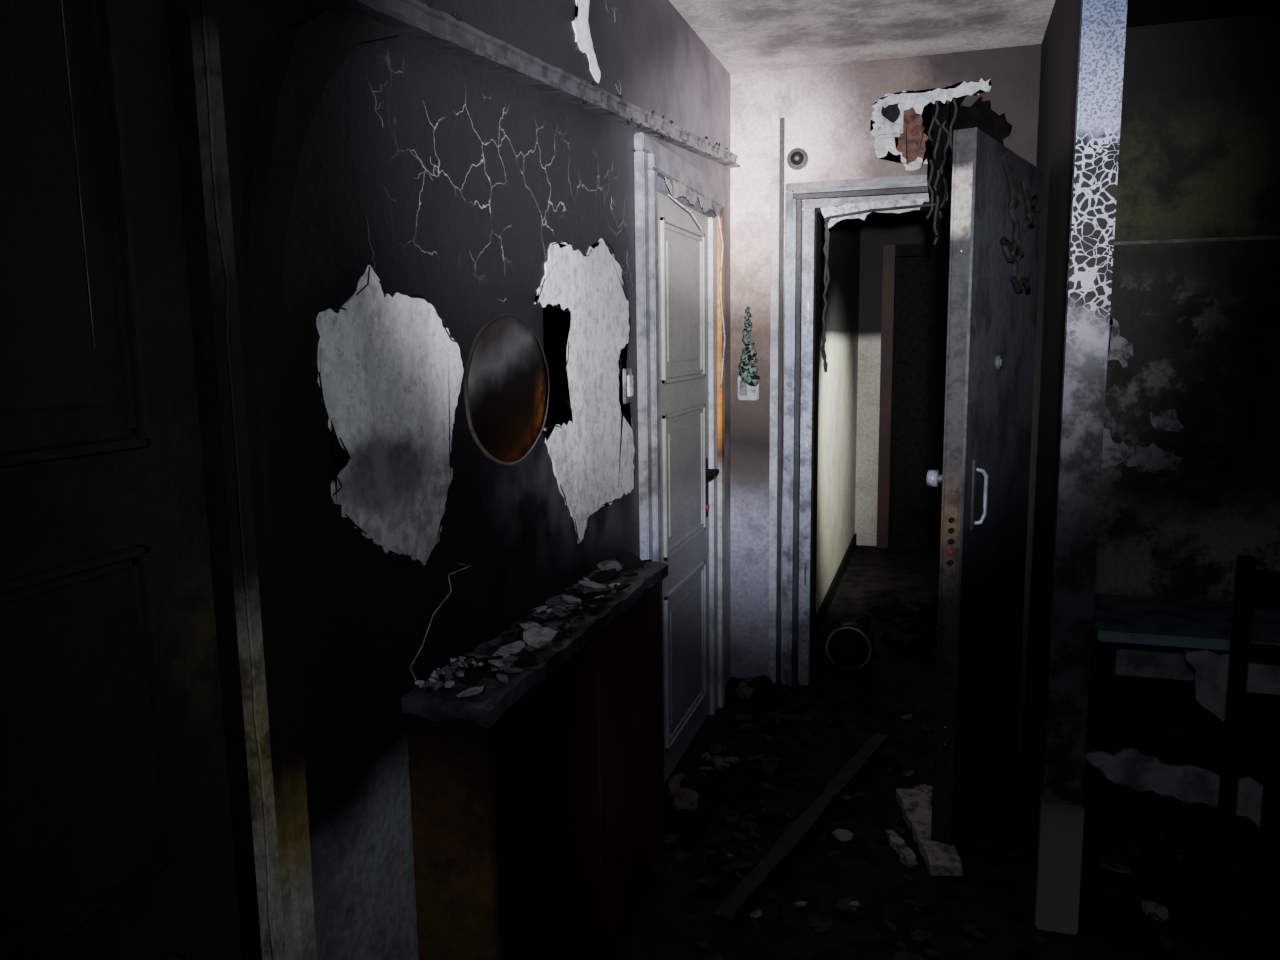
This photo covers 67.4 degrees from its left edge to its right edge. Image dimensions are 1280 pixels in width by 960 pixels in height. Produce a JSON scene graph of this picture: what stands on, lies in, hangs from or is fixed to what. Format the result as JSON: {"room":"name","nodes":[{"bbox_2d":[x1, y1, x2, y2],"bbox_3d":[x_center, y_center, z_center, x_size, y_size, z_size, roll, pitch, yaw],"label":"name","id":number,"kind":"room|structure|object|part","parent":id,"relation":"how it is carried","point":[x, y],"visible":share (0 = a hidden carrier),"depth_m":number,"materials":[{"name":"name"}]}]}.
{"room":"fire-damaged room","nodes":[
{"label":"fire-damaged room","id":0,"kind":"room"},
{"bbox_2d":[227,0,730,959],"bbox_3d":[-0.444,-0.026,1.714,0.121,2.570,5.370,2,9,18],"label":"wall","id":1,"kind":"structure","parent":0,"point":[522,168],"depth_m":1.71,"materials":[{"name":"black paint"}]},
{"bbox_2d":[0,0,241,959],"bbox_3d":[-0.651,0.361,0.844,0.032,2.040,0.795,2,9,18],"label":"leaf","id":2,"kind":"object","parent":1,"relation":"attached to","point":[116,837],"visible":1,"depth_m":1.02,"materials":[{"name":"paint"}]},
{"bbox_2d":[61,0,94,347],"bbox_3d":[-0.571,-0.351,0.968,0.001,0.430,0.001,2,9,18],"label":"bead","id":3,"kind":"object","parent":2,"relation":"attached to","point":[61,0],"visible":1,"depth_m":0.97,"materials":[{"name":"paint"}]},
{"bbox_2d":[166,0,261,959],"bbox_3d":[-0.528,0.283,1.230,0.030,2.100,0.025,2,9,18],"label":"door frame","id":4,"kind":"structure","parent":1,"relation":"attached to","point":[178,15],"depth_m":1.18,"materials":[{"name":"black wood"}]},
{"bbox_2d":[189,0,285,959],"bbox_3d":[-0.513,0.277,1.268,0.035,2.100,0.022,2,9,18],"label":"door frame","id":5,"kind":"structure","parent":1,"relation":"in","point":[216,267],"depth_m":1.22,"materials":[{"name":"black wood"}]},
{"bbox_2d":[201,0,275,959],"bbox_3d":[-0.503,0.067,1.216,0.010,1.330,0.010,2,9,18],"label":"split jamb edge","id":6,"kind":"object","parent":5,"relation":"attached to","point":[202,1],"visible":1,"depth_m":1.20,"materials":[{"name":"black wood"}]},
{"bbox_2d":[216,0,295,959],"bbox_3d":[-0.512,0.273,1.299,0.020,2.100,0.038,2,9,18],"label":"door frame","id":7,"kind":"structure","parent":1,"relation":"attached to","point":[222,5],"depth_m":1.26,"materials":[{"name":"brown wood"}]},
{"bbox_2d":[247,7,399,959],"bbox_3d":[-0.443,0.292,1.520,0.022,1.995,0.405,2,9,18],"label":"arch","id":8,"kind":"object","parent":1,"relation":"attached to","point":[313,47],"depth_m":1.31,"materials":[{"name":"brown wood"}]},
{"bbox_2d":[316,265,466,565],"bbox_3d":[-0.401,-0.096,1.627,0.011,0.516,0.448,2,9,18],"label":"peeled wall patch","id":9,"kind":"object","parent":1,"relation":"attached to","point":[390,373],"visible":1,"depth_m":1.59,"materials":[{"name":"paint"}]},
{"bbox_2d":[410,563,471,679],"bbox_3d":[-0.365,0.246,1.737,0.029,0.162,0.217,2,9,18],"label":"cable","id":10,"kind":"object","parent":1,"relation":"attached to","point":[458,563],"visible":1,"depth_m":1.72,"materials":[{"name":"grey plastic"}]},
{"bbox_2d":[464,312,549,465],"bbox_3d":[-0.272,-0.191,2.032,0.006,0.322,0.410,2,9,18],"label":"wall mirror","id":11,"kind":"object","parent":1,"relation":"attached to","point":[505,383],"visible":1,"depth_m":2.00,"materials":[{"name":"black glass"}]},
{"bbox_2d":[324,0,740,167],"bbox_3d":[-0.213,-0.930,2.077,0.051,0.261,4.050,2,9,18],"label":"trim","id":12,"kind":"structure","parent":1,"relation":"attached to","point":[414,19],"depth_m":1.93,"materials":[{"name":"grey wood"}]},
{"bbox_3d":[-0.214,-0.930,2.077,0.050,0.261,4.050,2,9,18],"label":"rail","id":13,"kind":"part","parent":12,"relation":"part of","materials":[{"name":"paint"}]},
{"bbox_2d":[534,238,635,543],"bbox_3d":[-0.123,-0.238,2.493,0.011,0.777,0.700,2,9,18],"label":"peeled wall patch","id":14,"kind":"object","parent":1,"relation":"attached to","point":[588,433],"visible":1,"depth_m":2.46,"materials":[{"name":"paint"}]},
{"bbox_2d":[572,0,599,82],"bbox_3d":[-0.133,-1.118,2.382,0.004,0.216,0.185,2,9,18],"label":"paint","id":15,"kind":"object","parent":1,"relation":"attached to","point":[580,24],"visible":1,"depth_m":2.37,"materials":[{"name":"paint"}]},
{"bbox_2d":[623,368,632,403],"bbox_3d":[-0.034,-0.270,2.757,0.020,0.100,0.065,2,9,18],"label":"light switch","id":16,"kind":"object","parent":1,"relation":"attached to","point":[627,372],"visible":1,"depth_m":2.74,"materials":[{"name":"plastic"}]},
{"bbox_2d":[634,132,724,562],"bbox_3d":[0.177,-0.040,3.406,0.044,2.090,1.060,2,9,18],"label":"frame","id":17,"kind":"object","parent":1,"relation":"attached to","point":[653,162],"visible":0.68,"depth_m":2.89,"materials":[{"name":"white paint"}]},
{"bbox_2d":[665,177,696,204],"bbox_3d":[0.136,-0.928,3.103,0.002,0.061,0.395,2,9,18],"label":"flake","id":18,"kind":"object","parent":1,"relation":"attached to","point":[677,189],"visible":1,"depth_m":3.08,"materials":[{"name":"white paint"}]},
{"bbox_2d":[658,192,709,783],"bbox_3d":[0.160,0.026,3.390,0.024,1.945,0.720,2,9,18],"label":"leaf","id":19,"kind":"object","parent":1,"relation":"attached to","point":[682,245],"visible":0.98,"depth_m":3.35,"materials":[{"name":"white paint"}]},
{"bbox_2d":[706,458,718,517],"bbox_3d":[0.265,0.039,3.623,0.062,0.230,0.141,2,9,18],"label":"lock plate","id":20,"kind":"object","parent":19,"relation":"attached to","point":[706,458],"depth_m":3.66,"materials":[{"name":"black metal"}]},
{"bbox_3d":[0.264,-0.022,3.609,0.060,0.025,0.131,2,9,18],"label":"handle","id":21,"kind":"part","parent":20,"relation":"part of","materials":[{"name":"black metal"}]},
{"bbox_2d":[668,194,725,390],"bbox_3d":[0.207,-0.631,3.367,0.025,0.671,0.654,2,9,19],"label":"strip","id":22,"kind":"object","parent":1,"relation":"attached to","point":[669,195],"visible":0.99,"depth_m":3.64,"materials":[{"name":"brown wood"}]},
{"bbox_2d":[698,194,722,219],"bbox_3d":[0.259,-0.990,3.485,0.002,0.065,0.404,2,9,18],"label":"flake","id":23,"kind":"object","parent":1,"relation":"attached to","point":[707,204],"visible":1,"depth_m":3.46,"materials":[{"name":"white paint"}]},
{"bbox_2d":[708,217,717,714],"bbox_3d":[0.282,-0.023,3.765,0.029,1.950,0.076,2,9,18],"label":"door frame edge","id":24,"kind":"object","parent":1,"relation":"attached to","point":[712,223],"depth_m":3.74,"materials":[{"name":"white wood"}]},
{"bbox_2d":[715,209,724,707],"bbox_3d":[0.319,-0.079,3.853,0.044,2.035,0.120,2,9,18],"label":"door frame","id":25,"kind":"object","parent":1,"relation":"attached to","point":[720,335],"depth_m":3.81,"materials":[{"name":"white wood"}]},
{"bbox_2d":[816,216,860,613],"bbox_3d":[1.062,-0.565,5.500,0.120,2.500,2.830,2,9,18],"label":"wall","id":26,"kind":"structure","parent":0,"point":[837,412],"depth_m":5.60,"materials":[{"name":"beige paint"}]},
{"bbox_2d":[816,533,856,636],"bbox_3d":[1.141,0.630,5.649,0.015,0.090,2.800,2,9,18],"label":"baseboard","id":27,"kind":"structure","parent":26,"relation":"attached to","point":[825,605],"depth_m":5.62,"materials":[{"name":"brown wood"}]},
{"bbox_2d":[669,0,1054,73],"bbox_3d":[0.147,-1.328,1.328,1.400,0.100,5.370,2,9,18],"label":"ceiling","id":28,"kind":"structure","parent":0,"point":[746,36],"depth_m":3.37,"materials":[{"name":"paint"}]},
{"bbox_2d":[730,44,1041,681],"bbox_3d":[1.016,-0.377,3.978,1.280,2.570,0.120,2,9,18],"label":"wall","id":29,"kind":"structure","parent":0,"point":[827,110],"depth_m":3.93,"materials":[{"name":"white paint"}]},
{"bbox_2d":[738,305,760,399],"bbox_3d":[0.457,-0.534,4.036,0.100,0.398,0.063,2,9,18],"label":"electrical box","id":30,"kind":"object","parent":29,"relation":"attached to","point":[748,379],"visible":1,"depth_m":4.03,"materials":[{"name":"paint"}]},
{"bbox_3d":[0.461,-0.392,4.079,0.090,0.105,0.020,2,9,18],"label":"plate","id":31,"kind":"part","parent":30,"relation":"part of","materials":[{"name":"paint"}]},
{"bbox_2d":[768,112,784,682],"bbox_3d":[0.575,-0.296,4.051,0.050,2.400,0.030,2,9,18],"label":"pipe","id":32,"kind":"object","parent":29,"relation":"attached to","point":[778,123],"depth_m":4.03,"materials":[{"name":"metal"}]},
{"bbox_2d":[787,148,807,169],"bbox_3d":[0.636,-1.297,3.877,0.084,0.084,0.038,2,9,18],"label":"door chime","id":33,"kind":"object","parent":29,"relation":"attached to","point":[797,158],"visible":1,"depth_m":3.87,"materials":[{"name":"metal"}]},
{"bbox_2d":[782,99,957,686],"bbox_3d":[1.066,-0.275,3.927,0.943,2.382,0.213,2,9,18],"label":"door frame","id":34,"kind":"structure","parent":29,"relation":"attached to","point":[802,250],"depth_m":3.96,"materials":[{"name":"wood"}]},
{"bbox_2d":[870,78,990,170],"bbox_3d":[1.116,-1.369,3.708,0.446,0.323,0.046,2,9,18],"label":"peeling plaster","id":35,"kind":"object","parent":29,"relation":"attached to","point":[900,121],"visible":0.94,"depth_m":3.74,"materials":[{"name":"paint"}]},
{"bbox_2d":[950,96,1011,144],"bbox_3d":[1.274,-1.322,3.676,0.282,0.275,0.012,2,9,18],"label":"hole","id":36,"kind":"object","parent":35,"relation":"attached to","point":[980,115],"visible":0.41,"depth_m":3.65,"materials":[{"name":"black"}]},
{"bbox_2d":[855,210,950,545],"bbox_3d":[2.362,-0.745,6.610,1.920,2.500,0.100,2,9,18],"label":"wall","id":37,"kind":"structure","parent":0,"point":[877,231],"depth_m":6.76,"materials":[{"name":"beige paint"}]},
{"bbox_2d":[877,245,895,547],"bbox_3d":[1.732,-0.566,6.759,0.080,2.120,0.090,2,9,18],"label":"jamb","id":38,"kind":"object","parent":37,"relation":"attached to","point":[888,279],"depth_m":6.71,"materials":[{"name":"brown wood"}]},
{"bbox_2d":[889,256,949,547],"bbox_3d":[2.204,-0.523,6.699,0.860,2.040,0.050,2,9,18],"label":"door","id":39,"kind":"structure","parent":37,"relation":"in","point":[921,283],"depth_m":6.74,"materials":[{"name":"black wood"}]},
{"bbox_2d":[895,242,949,256],"bbox_3d":[2.166,-1.560,6.470,0.860,0.080,0.090,2,9,18],"label":"door frame","id":40,"kind":"structure","parent":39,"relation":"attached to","point":[924,249],"depth_m":6.51,"materials":[{"name":"brown wood"}]},
{"bbox_2d":[605,545,1279,959],"bbox_3d":[1.525,1.067,3.278,5.400,0.100,9.200,2,9,18],"label":"floor","id":41,"kind":"structure","parent":0,"point":[658,927],"depth_m":2.77,"materials":[{"name":"brown wood"}]},
{"bbox_2d":[401,550,667,959],"bbox_3d":[-0.160,0.726,2.197,0.170,0.934,1.084,2,9,18],"label":"cabinet","id":42,"kind":"object","parent":41,"relation":"on","point":[536,757],"visible":1,"depth_m":1.91,"materials":[{"name":"brown wood"}]},
{"bbox_3d":[-0.324,0.833,1.714,0.154,0.865,0.020,2,9,18],"label":"panel","id":43,"kind":"part","parent":42,"relation":"part of","materials":[{"name":"brown wood"}]},
{"bbox_3d":[-0.178,0.765,1.945,0.017,0.790,0.518,2,9,18],"label":"panel","id":44,"kind":"part","parent":42,"relation":"part of","materials":[{"name":"brown wood"}]},
{"bbox_3d":[-0.024,0.692,2.426,0.017,0.790,0.492,2,9,18],"label":"panel","id":45,"kind":"part","parent":42,"relation":"part of","materials":[{"name":"brown wood"}]},
{"bbox_3d":[-0.010,0.686,2.695,0.154,0.865,0.020,2,9,18],"label":"panel","id":46,"kind":"part","parent":42,"relation":"part of","materials":[{"name":"brown wood"}]},
{"bbox_2d":[666,675,776,825],"bbox_3d":[0.362,0.931,3.524,0.281,0.121,1.312,2,9,18],"label":"debris pile","id":47,"kind":"object","parent":41,"relation":"on","point":[692,790],"visible":1,"depth_m":3.06,"materials":[{"name":"black"}]},
{"bbox_2d":[712,733,889,929],"bbox_3d":[0.542,1.022,2.951,0.057,0.064,1.251,4,10,32],"label":"plank","id":48,"kind":"object","parent":41,"relation":"on","point":[730,911],"visible":1,"depth_m":2.79,"materials":[{"name":"brown wood"}]},
{"bbox_2d":[825,622,871,670],"bbox_3d":[0.964,0.753,4.409,0.206,0.206,0.149,2,9,18],"label":"metal pot","id":49,"kind":"object","parent":41,"relation":"on","point":[848,647],"visible":1,"depth_m":4.44,"materials":[{"name":"grey metal"}]},
{"bbox_2d":[885,830,917,864],"bbox_3d":[0.764,1.075,2.812,0.037,0.028,0.165,-2,8,-10],"label":"chunk","id":50,"kind":"object","parent":41,"relation":"on","point":[894,839],"visible":1,"depth_m":2.80,"materials":[{"name":"grey concrete"}]},
{"bbox_2d":[914,784,932,801],"bbox_3d":[0.944,1.026,3.130,0.057,0.038,0.093,-5,10,-29],"label":"chunk","id":51,"kind":"object","parent":41,"relation":"on","point":[927,788],"visible":0.29,"depth_m":3.14,"materials":[{"name":"grey concrete"}]},
{"bbox_2d":[895,789,963,874],"bbox_3d":[0.860,1.044,2.872,0.097,0.047,0.423,-1,8,1],"label":"plaster","id":52,"kind":"object","parent":41,"relation":"on","point":[940,858],"visible":0.82,"depth_m":2.82,"materials":[{"name":"grey paint"}]},
{"bbox_2d":[665,688,1279,959],"bbox_3d":[0.957,1.061,2.945,1.731,0.043,2.111,2,9,18],"label":"rubble","id":53,"kind":"object","parent":41,"relation":"on","point":[761,769],"visible":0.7,"depth_m":2.88,"materials":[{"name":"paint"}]},
{"bbox_2d":[1034,795,1084,934],"bbox_3d":[1.060,0.973,2.429,0.098,0.345,0.054,2,9,18],"label":"plinth","id":54,"kind":"object","parent":41,"relation":"on","point":[1061,825],"visible":0.9,"depth_m":2.40,"materials":[{"name":"paint"}]},
{"bbox_2d":[1140,900,1169,920],"bbox_3d":[1.340,1.118,2.497,0.037,0.028,0.065,-6,10,-30],"label":"chunk","id":55,"kind":"object","parent":41,"relation":"on","point":[1148,906],"visible":1,"depth_m":2.49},
{"bbox_2d":[1085,747,1262,825],"bbox_3d":[1.746,0.955,2.972,0.696,0.215,0.012,2,9,18],"label":"plaster","id":56,"kind":"object","parent":41,"relation":"on","point":[1142,772],"visible":0.79,"depth_m":2.99,"materials":[{"name":"grey paint"}]},
{"bbox_2d":[1085,594,1279,783],"bbox_3d":[2.105,0.741,3.256,1.100,0.535,0.500,2,9,18],"label":"sideboard","id":57,"kind":"object","parent":41,"relation":"on","point":[1159,667],"visible":0.63,"depth_m":3.28,"materials":[{"name":"wood"}]},
{"bbox_2d":[1216,555,1279,910],"bbox_3d":[1.876,0.678,2.588,0.420,0.860,0.420,2,9,18],"label":"chair","id":58,"kind":"object","parent":41,"relation":"on","point":[1260,712],"visible":1,"depth_m":2.75,"materials":[{"name":"black wood"}]},
{"bbox_2d":[1018,0,1080,845],"bbox_3d":[1.304,-0.241,3.020,0.055,2.570,1.550,2,9,18],"label":"wall","id":59,"kind":"structure","parent":0,"point":[1060,43],"depth_m":2.98,"materials":[{"name":"black paint"}]},
{"bbox_2d":[926,127,1042,849],"bbox_3d":[1.075,0.034,2.982,0.150,2.018,0.853,5,10,33],"label":"door","id":60,"kind":"structure","parent":59,"relation":"in","point":[996,200],"depth_m":2.77,"materials":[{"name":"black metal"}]},
{"bbox_3d":[0.833,-0.005,2.724,0.025,0.048,0.048,5,10,33],"label":"knob","id":61,"kind":"part","parent":60,"relation":"part of","materials":[{"name":"metal"}]},
{"bbox_3d":[0.855,-0.003,2.709,0.050,0.024,0.024,5,10,33],"label":"knob stem","id":62,"kind":"part","parent":60,"relation":"part of","materials":[{"name":"silver metal"}]},
{"bbox_3d":[0.859,0.148,2.642,0.032,0.240,0.006,5,10,33],"label":"lock plate","id":63,"kind":"part","parent":60,"relation":"part of","materials":[{"name":"grey metal"}]},
{"bbox_3d":[0.860,0.087,2.637,0.048,2.018,0.020,2,9,18],"label":"edge plate","id":64,"kind":"part","parent":60,"relation":"part of","materials":[{"name":"grey metal"}]},
{"bbox_3d":[0.941,0.038,2.695,0.005,0.200,0.060,5,10,33],"label":"handle plate","id":65,"kind":"part","parent":60,"relation":"part of","materials":[{"name":"grey metal"}]},
{"bbox_3d":[0.957,0.046,2.692,0.042,0.167,0.023,-2,8,-7],"label":"pull handle","id":66,"kind":"part","parent":60,"relation":"part of","materials":[{"name":"metal"}]},
{"bbox_2d":[1042,0,1127,804],"bbox_3d":[1.043,-0.300,2.248,0.090,2.225,0.044,2,9,18],"label":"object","id":67,"kind":"structure","parent":59,"relation":"attached to","point":[1102,36],"depth_m":2.24,"materials":[{"name":"paint"}]},
{"bbox_2d":[1094,12,1279,604],"bbox_3d":[2.906,-0.300,3.267,2.845,2.570,0.100,2,9,18],"label":"wall","id":68,"kind":"structure","parent":0,"point":[1199,147],"depth_m":3.45,"materials":[{"name":"black paint"}]},
{"bbox_2d":[1107,318,1133,367],"bbox_3d":[1.768,-0.506,3.545,0.104,0.185,0.004,2,9,18],"label":"plaster","id":69,"kind":"object","parent":68,"relation":"attached to","point":[1119,348],"visible":0.73,"depth_m":3.54,"materials":[{"name":"grey paint"}]},
{"bbox_2d":[1101,428,1182,473],"bbox_3d":[1.830,-0.125,3.582,0.353,0.201,0.004,2,9,18],"label":"plaster","id":70,"kind":"object","parent":68,"relation":"attached to","point":[1151,458],"visible":0.66,"depth_m":3.58,"materials":[{"name":"grey paint"}]},
{"bbox_2d":[1150,409,1183,431],"bbox_3d":[1.939,-0.219,3.533,0.117,0.082,0.004,2,9,18],"label":"plaster","id":71,"kind":"object","parent":68,"relation":"attached to","point":[1165,420],"visible":1,"depth_m":3.53,"materials":[{"name":"grey paint"}]},
{"bbox_2d":[1114,235,1279,244],"bbox_3d":[2.841,-0.827,3.150,2.730,0.012,0.010,2,9,18],"label":"trim","id":72,"kind":"structure","parent":68,"relation":"attached to","point":[1270,236],"depth_m":3.42,"materials":[{"name":"grey wood"}]},
{"bbox_2d":[1126,0,1279,27],"bbox_3d":[2.153,-1.266,0.711,2.800,0.100,5.400,2,9,18],"label":"ceiling","id":73,"kind":"structure","parent":0,"point":[1139,12],"depth_m":3.22,"materials":[{"name":"black paint"}]}
]}

